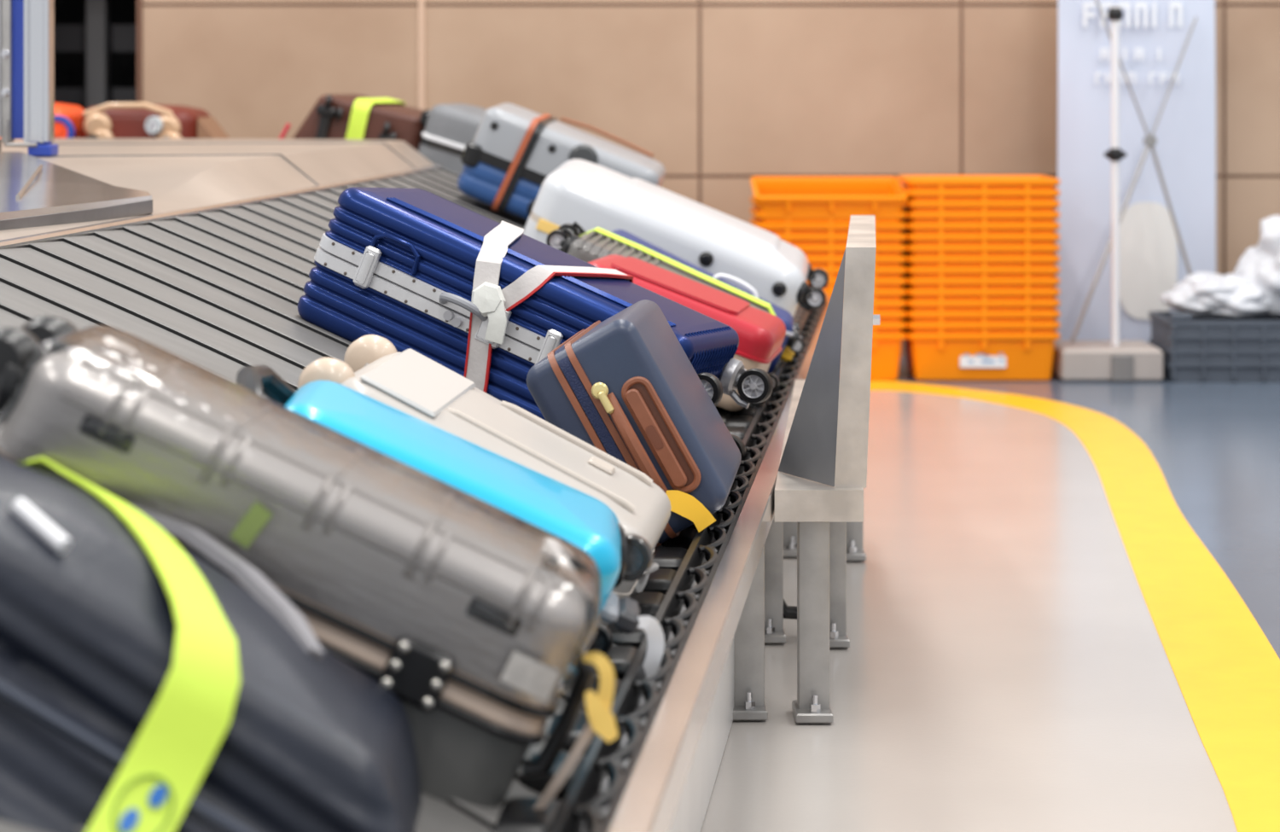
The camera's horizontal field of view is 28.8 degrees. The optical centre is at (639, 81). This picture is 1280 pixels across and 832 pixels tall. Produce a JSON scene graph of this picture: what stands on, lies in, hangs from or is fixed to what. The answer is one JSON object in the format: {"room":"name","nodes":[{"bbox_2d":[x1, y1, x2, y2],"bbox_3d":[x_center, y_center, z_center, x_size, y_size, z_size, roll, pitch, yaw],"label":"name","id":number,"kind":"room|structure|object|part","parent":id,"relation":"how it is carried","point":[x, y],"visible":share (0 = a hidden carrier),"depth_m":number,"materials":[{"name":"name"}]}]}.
{"room":"airport terminal","nodes":[
{"label":"airport terminal","id":0,"kind":"room"},
{"bbox_2d":[54,0,136,110],"bbox_3d":[-2.410,0.025,11.050,1.020,2.250,1.200,0,0,0],"label":"wall","id":1,"kind":"structure","parent":0,"point":[69,66],"depth_m":11.60,"materials":[{"name":"black"}]},
{"bbox_2d":[54,24,136,104],"bbox_3d":[-2.450,-0.075,11.025,0.860,0.350,0.050,0,0,0],"label":"trim","id":2,"kind":"structure","parent":1,"relation":"attached to","point":[67,37],"depth_m":11.00,"materials":[{"name":"grey metal"}]},
{"bbox_2d":[85,0,109,110],"bbox_3d":[-2.385,0.100,10.940,0.090,2.100,0.080,0,0,0],"label":"trim","id":3,"kind":"structure","parent":1,"relation":"attached to","point":[96,11],"depth_m":10.90,"materials":[{"name":"grey metal"}]},
{"bbox_2d":[141,0,1279,356],"bbox_3d":[1.707,-0.550,10.420,7.586,3.400,0.060,0,0,0],"label":"wall","id":4,"kind":"structure","parent":0,"point":[723,95],"depth_m":10.40,"materials":[{"name":"tile"}]},
{"bbox_2d":[700,390,1237,831],"bbox_3d":[-2.281,1.149,4.900,7.439,0.001,9.000,0,0,0],"label":"floor","id":5,"kind":"structure","parent":0,"point":[1005,666],"depth_m":4.85,"materials":[{"name":"plastic"}]},
{"bbox_2d":[0,138,831,831],"bbox_3d":[-2.024,0.667,5.632,5.173,0.958,8.743,0,0,2],"label":"carousel","id":6,"kind":"object","parent":5,"relation":"on","point":[215,277],"visible":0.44,"depth_m":4.47,"materials":[{"name":"metal"}]},
{"bbox_2d":[0,0,58,156],"bbox_3d":[-1.863,-0.527,6.492,0.675,1.445,0.116,0,0,0],"label":"post","id":7,"kind":"object","parent":6,"relation":"on","point":[26,26],"visible":0.98,"depth_m":6.45,"materials":[{"name":"silver metal"}]},
{"bbox_3d":[-1.930,-0.552,6.480,0.540,1.395,0.040,0,0,0],"label":"grey panel","id":8,"kind":"part","parent":7,"relation":"part of","materials":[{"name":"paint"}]},
{"bbox_2d":[0,102,84,138],"bbox_3d":[-2.192,0.278,9.177,0.307,0.396,0.446,0,0,0],"label":"suitcase","id":9,"kind":"object","parent":6,"relation":"on","point":[67,117],"visible":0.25,"depth_m":9.03,"materials":[{"name":"orange plastic"}]},
{"bbox_2d":[0,151,152,230],"bbox_3d":[-1.972,0.227,4.775,1.857,0.123,3.151,0,0,0],"label":"plate","id":10,"kind":"object","parent":6,"relation":"on","point":[35,192],"visible":0.98,"depth_m":5.21,"materials":[{"name":"metal"}]},
{"bbox_3d":[-1.271,0.270,4.306,0.055,0.036,2.265,0,0,11],"label":"edge trim","id":11,"kind":"part","parent":10,"relation":"part of","materials":[{"name":"metal"}]},
{"bbox_2d":[80,102,230,139],"bbox_3d":[-1.761,0.294,9.226,0.594,0.433,0.488,0,0,0],"label":"suitcase","id":12,"kind":"object","parent":6,"relation":"on","point":[109,119],"visible":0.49,"depth_m":9.05,"materials":[{"name":"brown leather"}]},
{"bbox_2d":[0,453,421,831],"bbox_3d":[-0.512,0.610,2.331,0.628,0.543,0.536,0,0,-2],"label":"bag","id":13,"kind":"object","parent":6,"relation":"on","point":[143,688],"visible":0.97,"depth_m":2.20,"materials":[{"name":"black fabric"}]},
{"bbox_3d":[-0.413,0.488,2.473,0.253,0.031,0.178,31,-4,0],"label":"handle","id":14,"kind":"part","parent":13,"relation":"part of","materials":[{"name":"grey fabric"}]},
{"bbox_2d":[0,316,617,808],"bbox_3d":[-0.376,0.538,2.700,0.708,0.558,0.343,0,0,0],"label":"suitcase","id":15,"kind":"object","parent":6,"relation":"on","point":[474,614],"visible":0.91,"depth_m":2.56,"materials":[{"name":"silver metal"}]},
{"bbox_3d":[-0.228,0.606,2.541,0.065,0.059,0.015,25,-2,0],"label":"latch plate","id":16,"kind":"part","parent":15,"relation":"part of","materials":[{"name":"black plastic"}]},
{"bbox_3d":[-0.083,0.664,2.596,0.036,0.148,0.020,25,-2,0],"label":"handle","id":17,"kind":"part","parent":15,"relation":"part of","materials":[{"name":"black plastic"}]},
{"bbox_3d":[-0.082,0.542,2.696,0.040,0.070,0.108,0,0,18],"label":"black handle","id":18,"kind":"part","parent":15,"relation":"part of","materials":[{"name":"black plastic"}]},
{"bbox_2d":[279,93,424,151],"bbox_3d":[-0.994,0.203,8.977,0.554,0.311,0.457,0,0,12],"label":"suitcase","id":19,"kind":"object","parent":6,"relation":"on","point":[341,116],"visible":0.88,"depth_m":8.78,"materials":[{"name":"brown leather"}]},
{"bbox_2d":[235,365,664,681],"bbox_3d":[-0.244,0.571,3.206,0.547,0.412,0.307,0,0,-1],"label":"suitcase","id":20,"kind":"object","parent":6,"relation":"on","point":[572,514],"visible":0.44,"depth_m":3.14,"materials":[{"name":"teal plastic"}]},
{"bbox_3d":[-0.488,0.404,3.199,0.077,0.063,0.208,24,2,-1],"label":"handle","id":21,"kind":"part","parent":20,"relation":"part of","materials":[{"name":"black plastic"}]},
{"bbox_3d":[-0.041,0.665,3.148,0.032,0.023,0.085,24,2,-1],"label":"handle","id":22,"kind":"part","parent":20,"relation":"part of","materials":[{"name":"grey"}]},
{"bbox_2d":[418,103,487,174],"bbox_3d":[-0.529,0.253,8.826,0.475,0.346,0.444,0,0,8],"label":"suitcase","id":23,"kind":"object","parent":6,"relation":"on","point":[448,130],"visible":0.4,"depth_m":8.64,"materials":[{"name":"grey plastic"}]},
{"bbox_3d":[-0.742,0.131,8.733,0.050,0.060,0.080,17,2,8],"label":"handle","id":24,"kind":"part","parent":23,"relation":"part of","materials":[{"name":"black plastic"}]},
{"bbox_2d":[297,334,671,624],"bbox_3d":[-0.243,0.588,3.638,0.554,0.402,0.410,0,0,6],"label":"suitcase","id":25,"kind":"object","parent":6,"relation":"on","point":[409,381],"visible":0.26,"depth_m":3.60,"materials":[{"name":"beige plastic"}]},
{"bbox_3d":[-0.322,0.441,3.645,0.120,0.010,0.316,27,4,6],"label":"panel","id":26,"kind":"part","parent":25,"relation":"part of","materials":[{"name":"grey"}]},
{"bbox_3d":[0.010,0.694,3.566,0.032,0.054,0.054,0,0,19],"label":"corner knob","id":27,"kind":"part","parent":25,"relation":"part of","materials":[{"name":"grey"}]},
{"bbox_2d":[297,186,773,460],"bbox_3d":[-0.209,0.486,4.813,0.868,0.563,0.467,0,0,19],"label":"suitcase","id":28,"kind":"object","parent":6,"relation":"on","point":[479,297],"visible":0.57,"depth_m":4.70,"materials":[{"name":"plastic"}]},
{"bbox_3d":[-0.330,0.419,4.635,0.111,0.035,0.054,23,4,17],"label":"carry handle","id":29,"kind":"part","parent":28,"relation":"part of","materials":[{"name":"grey metal"}]},
{"bbox_2d":[457,103,665,219],"bbox_3d":[-0.240,0.303,7.802,0.628,0.466,0.459,0,0,5],"label":"suitcase","id":30,"kind":"object","parent":6,"relation":"on","point":[514,148],"visible":0.68,"depth_m":7.60,"materials":[{"name":"grey"}]},
{"bbox_3d":[-0.243,0.311,7.807,0.586,0.036,0.436,22,3,3],"label":"black frame","id":31,"kind":"part","parent":30,"relation":"part of","materials":[{"name":"black plastic"}]},
{"bbox_3d":[-0.212,0.231,7.803,0.580,0.141,0.430,22,3,3],"label":"grey lid","id":32,"kind":"part","parent":30,"relation":"part of","materials":[{"name":"grey plastic"}]},
{"bbox_3d":[-0.104,0.176,7.994,0.323,0.022,0.042,22,3,3],"label":"tied cord","id":33,"kind":"part","parent":30,"relation":"part of","materials":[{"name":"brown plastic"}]},
{"bbox_2d":[526,299,741,547],"bbox_3d":[-0.001,0.582,4.257,0.329,0.392,0.558,0,0,5],"label":"suitcase","id":34,"kind":"object","parent":6,"relation":"on","point":[624,385],"visible":0.87,"depth_m":4.01,"materials":[{"name":"blue plastic"}]},
{"bbox_3d":[-0.005,0.590,3.993,0.023,0.195,0.031,-30,-3,4],"label":"carry handle","id":35,"kind":"part","parent":34,"relation":"part of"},
{"bbox_3d":[0.034,0.569,4.003,0.052,0.205,0.011,-30,-3,4],"label":"handle recess frame","id":36,"kind":"part","parent":34,"relation":"part of","materials":[{"name":"brown plastic"}]},
{"bbox_2d":[546,221,776,316],"bbox_3d":[0.055,0.555,6.146,0.565,0.408,0.277,0,0,6],"label":"suitcase","id":37,"kind":"object","parent":6,"relation":"on","point":[596,243],"visible":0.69,"depth_m":6.14,"materials":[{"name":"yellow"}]},
{"bbox_2d":[523,158,828,317],"bbox_3d":[0.106,0.497,7.028,0.850,0.543,0.485,0,0,5],"label":"suitcase","id":38,"kind":"object","parent":6,"relation":"on","point":[590,194],"visible":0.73,"depth_m":6.82,"materials":[{"name":"grey plastic"}]},
{"bbox_3d":[0.178,0.373,7.025,0.481,0.014,0.280,22,6,4],"label":"raised panel","id":39,"kind":"part","parent":38,"relation":"part of","materials":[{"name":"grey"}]},
{"bbox_3d":[-0.242,0.753,6.088,3.276,0.054,9.237,0,0,-20],"label":"rubber rail","id":40,"kind":"part","parent":6,"relation":"part of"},
{"bbox_2d":[587,254,785,411],"bbox_3d":[0.078,0.574,5.735,0.493,0.333,0.409,0,0,9],"label":"suitcase","id":41,"kind":"object","parent":6,"relation":"on","point":[761,334],"visible":0.29,"depth_m":5.59,"materials":[{"name":"red plastic"}]},
{"bbox_3d":[0.097,0.469,5.734,0.311,0.006,0.300,21,2,8],"label":"raised panel","id":42,"kind":"part","parent":41,"relation":"part of","materials":[{"name":"red plastic"}]},
{"bbox_3d":[0.103,0.510,5.732,0.471,0.068,0.400,21,2,8],"label":"red lid","id":43,"kind":"part","parent":41,"relation":"part of","materials":[{"name":"red plastic"}]},
{"bbox_2d":[610,229,805,372],"bbox_3d":[0.137,0.594,6.488,0.587,0.404,0.266,0,0,4],"label":"suitcase","id":44,"kind":"object","parent":6,"relation":"on","point":[794,340],"visible":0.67,"depth_m":6.45,"materials":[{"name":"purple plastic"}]},
{"bbox_3d":[0.252,0.528,6.454,0.131,0.031,0.014,26,3,3],"label":"carry handle","id":45,"kind":"part","parent":44,"relation":"part of","materials":[{"name":"white plastic"}]},
{"bbox_3d":[-0.211,0.746,6.114,3.291,0.029,9.289,0,0,-20],"label":"rubber rail","id":46,"kind":"part","parent":6,"relation":"part of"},
{"bbox_3d":[0.197,0.963,4.515,0.056,0.350,0.050,0,0,0],"label":"leg","id":47,"kind":"part","parent":6,"relation":"part of","materials":[{"name":"metal"}]},
{"bbox_3d":[0.195,1.137,4.508,0.068,0.018,0.105,0,0,0],"label":"foot plate","id":48,"kind":"part","parent":6,"relation":"part of","materials":[{"name":"metal"}]},
{"bbox_3d":[0.266,0.963,5.125,0.056,0.350,0.050,0,0,0],"label":"leg","id":49,"kind":"part","parent":6,"relation":"part of","materials":[{"name":"metal"}]},
{"bbox_3d":[0.264,1.137,5.117,0.068,0.018,0.105,0,0,0],"label":"foot plate","id":50,"kind":"part","parent":6,"relation":"part of","materials":[{"name":"metal"}]},
{"bbox_3d":[0.369,0.963,6.045,0.056,0.350,0.050,0,0,0],"label":"leg","id":51,"kind":"part","parent":6,"relation":"part of","materials":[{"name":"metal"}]},
{"bbox_3d":[0.367,1.137,6.037,0.068,0.018,0.105,0,0,0],"label":"foot plate","id":52,"kind":"part","parent":6,"relation":"part of","materials":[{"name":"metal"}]},
{"bbox_2d":[774,215,880,723],"bbox_3d":[0.406,0.722,5.268,0.194,0.846,1.681,0,0,5],"label":"guard","id":53,"kind":"object","parent":5,"relation":"on","point":[822,478],"visible":1,"depth_m":4.48,"materials":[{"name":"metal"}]},
{"bbox_3d":[0.307,0.516,4.567,0.019,0.429,0.216,0,0,-32],"label":"triangular plate","id":54,"kind":"part","parent":53,"relation":"part of","materials":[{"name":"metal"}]},
{"bbox_3d":[0.311,1.137,4.487,0.068,0.018,0.105,0,0,0],"label":"foot plate","id":55,"kind":"part","parent":53,"relation":"part of","materials":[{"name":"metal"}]},
{"bbox_3d":[0.313,0.963,4.495,0.056,0.350,0.050,0,0,0],"label":"leg","id":56,"kind":"part","parent":53,"relation":"part of","materials":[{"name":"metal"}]},
{"bbox_3d":[0.392,0.963,5.085,0.056,0.350,0.050,0,0,0],"label":"leg","id":57,"kind":"part","parent":53,"relation":"part of","materials":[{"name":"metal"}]},
{"bbox_3d":[0.390,1.137,5.077,0.068,0.018,0.105,0,0,0],"label":"foot plate","id":58,"kind":"part","parent":53,"relation":"part of","materials":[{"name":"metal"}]},
{"bbox_3d":[0.508,0.963,5.995,0.056,0.350,0.050,0,0,0],"label":"leg","id":59,"kind":"part","parent":53,"relation":"part of","materials":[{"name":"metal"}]},
{"bbox_3d":[0.506,1.137,5.987,0.068,0.018,0.105,0,0,0],"label":"foot plate","id":60,"kind":"part","parent":53,"relation":"part of","materials":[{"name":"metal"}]},
{"bbox_2d":[870,380,1279,831],"bbox_3d":[0.307,1.148,5.075,2.614,0.002,9.350,0,0,0],"label":"floor line","id":61,"kind":"object","parent":5,"relation":"on","point":[1226,671],"depth_m":5.33,"materials":[{"name":"yellow paint"}]},
{"bbox_2d":[895,356,1279,659],"bbox_3d":[0.000,1.200,3.950,12.000,0.100,13.900,0,0,0],"label":"floor","id":62,"kind":"structure","parent":0,"point":[1215,445],"depth_m":7.77,"materials":[{"name":"plastic"}]},
{"bbox_2d":[839,329,907,380],"bbox_3d":[0.730,1.058,9.700,0.586,0.185,0.400,0,0,0],"label":"crate","id":63,"kind":"object","parent":62,"relation":"on","point":[886,347],"visible":0.32,"depth_m":9.52,"materials":[{"name":"orange plastic"}]},
{"bbox_2d":[839,346,901,380],"bbox_3d":[0.730,1.083,9.700,0.550,0.135,0.364,0,0,0],"label":"tray","id":64,"kind":"object","parent":63,"relation":"on","point":[885,360],"depth_m":9.53,"materials":[{"name":"orange plastic"}]},
{"bbox_2d":[872,319,907,334],"bbox_3d":[0.730,1.015,9.700,0.586,0.185,0.400,0,0,0],"label":"crate","id":65,"kind":"object","parent":63,"relation":"on","point":[884,328],"visible":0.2,"depth_m":9.50,"materials":[{"name":"orange plastic"}]},
{"bbox_2d":[842,308,907,322],"bbox_3d":[0.730,0.973,9.700,0.586,0.185,0.400,0,0,0],"label":"crate","id":66,"kind":"object","parent":65,"relation":"on","point":[886,317],"visible":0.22,"depth_m":9.50,"materials":[{"name":"orange plastic"}]},
{"bbox_2d":[872,296,907,312],"bbox_3d":[0.730,0.931,9.700,0.586,0.185,0.400,0,0,0],"label":"crate","id":67,"kind":"object","parent":66,"relation":"on","point":[879,305],"visible":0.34,"depth_m":9.50,"materials":[{"name":"orange plastic"}]},
{"bbox_2d":[822,286,907,301],"bbox_3d":[0.730,0.889,9.700,0.586,0.185,0.400,0,0,0],"label":"crate","id":68,"kind":"object","parent":67,"relation":"on","point":[879,294],"visible":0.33,"depth_m":9.50,"materials":[{"name":"orange plastic"}]},
{"bbox_2d":[806,275,907,290],"bbox_3d":[0.730,0.847,9.700,0.586,0.185,0.400,0,0,0],"label":"crate","id":69,"kind":"object","parent":68,"relation":"on","point":[880,283],"visible":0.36,"depth_m":9.50,"materials":[{"name":"orange plastic"}]},
{"bbox_2d":[811,264,907,279],"bbox_3d":[0.730,0.804,9.700,0.586,0.185,0.400,0,0,0],"label":"crate","id":70,"kind":"object","parent":69,"relation":"on","point":[880,272],"visible":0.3,"depth_m":9.50,"materials":[{"name":"orange plastic"}]},
{"bbox_2d":[806,253,907,267],"bbox_3d":[0.730,0.762,9.700,0.586,0.185,0.400,0,0,0],"label":"crate","id":71,"kind":"object","parent":70,"relation":"on","point":[815,261],"visible":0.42,"depth_m":9.50,"materials":[{"name":"orange plastic"}]},
{"bbox_2d":[792,243,907,256],"bbox_3d":[0.730,0.720,9.700,0.586,0.185,0.400,0,0,0],"label":"crate","id":72,"kind":"object","parent":71,"relation":"on","point":[809,250],"visible":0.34,"depth_m":9.50,"materials":[{"name":"orange plastic"}]},
{"bbox_2d":[774,232,907,245],"bbox_3d":[0.730,0.678,9.700,0.586,0.185,0.400,0,0,0],"label":"crate","id":73,"kind":"object","parent":72,"relation":"on","point":[793,239],"visible":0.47,"depth_m":9.50,"materials":[{"name":"orange plastic"}]},
{"bbox_2d":[750,217,907,234],"bbox_3d":[0.730,0.635,9.700,0.586,0.185,0.400,0,0,0],"label":"crate","id":74,"kind":"object","parent":73,"relation":"on","point":[775,228],"visible":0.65,"depth_m":9.51,"materials":[{"name":"orange plastic"}]},
{"bbox_2d":[750,207,907,223],"bbox_3d":[0.730,0.593,9.700,0.586,0.185,0.400,0,0,0],"label":"crate","id":75,"kind":"object","parent":74,"relation":"on","point":[757,215],"visible":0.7,"depth_m":9.50,"materials":[{"name":"orange plastic"}]},
{"bbox_2d":[750,196,907,211],"bbox_3d":[0.730,0.551,9.700,0.586,0.185,0.400,0,0,0],"label":"crate","id":76,"kind":"object","parent":75,"relation":"on","point":[756,204],"visible":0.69,"depth_m":9.52,"materials":[{"name":"orange plastic"}]},
{"bbox_2d":[750,176,907,222],"bbox_3d":[0.730,0.497,9.670,0.586,0.238,0.397,0,0,0],"label":"crate","id":77,"kind":"object","parent":76,"relation":"on","point":[776,194],"visible":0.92,"depth_m":9.57,"materials":[{"name":"orange plastic"}]},
{"bbox_2d":[758,191,901,222],"bbox_3d":[0.730,0.524,9.687,0.550,0.135,0.364,0,9,0],"label":"tray","id":78,"kind":"object","parent":77,"relation":"on","point":[767,206],"depth_m":9.50,"materials":[{"name":"orange plastic"}]},
{"bbox_2d":[901,328,1059,380],"bbox_3d":[1.316,1.058,9.700,0.586,0.185,0.400,0,0,0],"label":"crate","id":79,"kind":"object","parent":62,"relation":"on","point":[928,357],"visible":0.84,"depth_m":9.52,"materials":[{"name":"orange plastic"}]},
{"bbox_2d":[901,317,1059,334],"bbox_3d":[1.316,1.015,9.700,0.586,0.185,0.400,0,0,0],"label":"crate","id":80,"kind":"object","parent":79,"relation":"on","point":[913,328],"visible":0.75,"depth_m":9.50,"materials":[{"name":"orange plastic"}]},
{"bbox_2d":[901,306,1059,323],"bbox_3d":[1.316,0.973,9.700,0.586,0.185,0.400,0,0,0],"label":"crate","id":81,"kind":"object","parent":80,"relation":"on","point":[913,317],"visible":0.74,"depth_m":9.50,"materials":[{"name":"orange plastic"}]},
{"bbox_2d":[901,295,1059,312],"bbox_3d":[1.316,0.931,9.700,0.586,0.185,0.400,0,0,0],"label":"crate","id":82,"kind":"object","parent":81,"relation":"on","point":[913,305],"visible":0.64,"depth_m":9.50,"materials":[{"name":"orange plastic"}]},
{"bbox_2d":[901,284,1059,301],"bbox_3d":[1.316,0.889,9.700,0.586,0.185,0.400,0,0,0],"label":"crate","id":83,"kind":"object","parent":82,"relation":"on","point":[913,294],"visible":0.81,"depth_m":9.50,"materials":[{"name":"orange plastic"}]},
{"bbox_2d":[901,273,1059,290],"bbox_3d":[1.316,0.847,9.700,0.586,0.185,0.400,0,0,0],"label":"crate","id":84,"kind":"object","parent":83,"relation":"on","point":[912,283],"visible":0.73,"depth_m":9.50,"materials":[{"name":"orange plastic"}]},
{"bbox_2d":[901,261,1059,279],"bbox_3d":[1.316,0.804,9.700,0.586,0.185,0.400,0,0,0],"label":"crate","id":85,"kind":"object","parent":84,"relation":"on","point":[912,272],"visible":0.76,"depth_m":9.50,"materials":[{"name":"orange plastic"}]},
{"bbox_2d":[901,250,1059,267],"bbox_3d":[1.316,0.762,9.700,0.586,0.185,0.400,0,0,0],"label":"crate","id":86,"kind":"object","parent":85,"relation":"on","point":[912,261],"visible":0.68,"depth_m":9.51,"materials":[{"name":"orange plastic"}]},
{"bbox_2d":[901,239,1059,256],"bbox_3d":[1.316,0.720,9.700,0.586,0.185,0.400,0,0,0],"label":"crate","id":87,"kind":"object","parent":86,"relation":"on","point":[912,250],"visible":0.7,"depth_m":9.51,"materials":[{"name":"orange plastic"}]},
{"bbox_2d":[901,228,1059,245],"bbox_3d":[1.316,0.678,9.700,0.586,0.185,0.400,0,0,0],"label":"crate","id":88,"kind":"object","parent":87,"relation":"on","point":[912,239],"visible":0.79,"depth_m":9.51,"materials":[{"name":"orange plastic"}]},
{"bbox_2d":[901,217,1059,234],"bbox_3d":[1.316,0.635,9.700,0.586,0.185,0.400,0,0,0],"label":"crate","id":89,"kind":"object","parent":88,"relation":"on","point":[912,228],"visible":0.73,"depth_m":9.51,"materials":[{"name":"orange plastic"}]},
{"bbox_2d":[901,207,1059,223],"bbox_3d":[1.316,0.593,9.700,0.586,0.185,0.400,0,0,0],"label":"crate","id":90,"kind":"object","parent":89,"relation":"on","point":[940,218],"visible":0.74,"depth_m":9.50,"materials":[{"name":"orange plastic"}]},
{"bbox_2d":[902,199,1059,212],"bbox_3d":[1.316,0.551,9.700,0.586,0.185,0.400,0,0,0],"label":"crate","id":91,"kind":"object","parent":90,"relation":"on","point":[915,206],"visible":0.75,"depth_m":9.50,"materials":[{"name":"orange plastic"}]},
{"bbox_2d":[902,186,1059,201],"bbox_3d":[1.316,0.509,9.700,0.586,0.185,0.400,0,0,0],"label":"crate","id":92,"kind":"object","parent":91,"relation":"on","point":[913,195],"visible":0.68,"depth_m":9.50,"materials":[{"name":"orange plastic"}]},
{"bbox_2d":[897,174,1059,190],"bbox_3d":[1.316,0.467,9.700,0.586,0.185,0.400,0,0,0],"label":"crate","id":93,"kind":"object","parent":92,"relation":"on","point":[910,182],"visible":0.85,"depth_m":9.52,"materials":[{"name":"orange plastic"}]},
{"bbox_2d":[964,353,1003,362],"bbox_3d":[1.316,1.057,9.520,0.150,0.038,0.005,0,0,0],"label":"print","id":94,"kind":"object","parent":79,"relation":"attached to","point":[968,357],"depth_m":9.52,"materials":[{"name":"white paper"}]},
{"bbox_2d":[1051,5,1163,382],"bbox_3d":[1.806,0.427,9.668,0.388,1.444,0.365,0,0,0],"label":"pole stand","id":95,"kind":"object","parent":62,"relation":"on","point":[1115,360],"visible":0.94,"depth_m":9.60,"materials":[{"name":"grey metal"}]},
{"bbox_2d":[1057,0,1215,344],"bbox_3d":[2.019,0.296,9.944,0.671,1.667,0.404,0,0,0],"label":"banner stand","id":96,"kind":"object","parent":62,"relation":"on","point":[1167,72],"visible":0.87,"depth_m":10.13,"materials":[{"name":"fabric"}]},
{"bbox_2d":[1099,47,1160,59],"bbox_3d":[1.992,-0.110,10.110,0.245,0.050,0.002,0,0,0],"label":"print","id":97,"kind":"object","parent":96,"relation":"attached to","point":[1105,53],"depth_m":10.13,"materials":[{"name":"white"}]},
{"bbox_2d":[1082,2,1181,27],"bbox_3d":[2.001,-0.270,10.110,0.402,0.100,0.003,0,0,0],"label":"print","id":98,"kind":"object","parent":96,"relation":"attached to","point":[1135,14],"depth_m":10.12,"materials":[{"name":"white"}]},
{"bbox_2d":[1095,72,1179,83],"bbox_3d":[2.019,-0.013,10.109,0.339,0.045,0.003,0,0,0],"label":"print","id":99,"kind":"object","parent":96,"relation":"attached to","point":[1101,78],"depth_m":10.13,"materials":[{"name":"white paint"}]},
{"bbox_2d":[1148,311,1279,381],"bbox_3d":[2.400,1.018,9.698,0.761,0.260,0.404,0,0,0],"label":"crate","id":100,"kind":"object","parent":62,"relation":"on","point":[1194,348],"visible":0.99,"depth_m":9.51,"materials":[{"name":"plastic"}]},
{"bbox_2d":[1159,271,1273,317],"bbox_3d":[2.257,0.829,9.698,0.447,0.166,0.298,0,0,14],"label":"plastic bag","id":101,"kind":"object","parent":100,"relation":"on","point":[1201,293],"visible":0.91,"depth_m":9.60,"materials":[{"name":"white plastic"}]},
{"bbox_2d":[1233,215,1279,316],"bbox_3d":[2.624,0.719,9.704,0.619,0.391,0.337,0,0,0],"label":"plastic bag","id":102,"kind":"object","parent":100,"relation":"on","point":[1259,264],"visible":0.87,"depth_m":9.64,"materials":[{"name":"white plastic"}]},
{"bbox_3d":[-4.043,-0.550,10.420,3.914,3.400,0.040,0,0,0],"label":"wall","id":103,"kind":"structure","parent":0,"visible":0},
{"bbox_2d":[136,0,141,102],"bbox_3d":[-2.092,-0.550,10.414,0.016,3.400,0.052,0,0,0],"label":"trim","id":104,"kind":"structure","parent":103,"relation":"attached to","point":[138,2],"depth_m":10.39,"materials":[{"name":"brown"}]}
]}

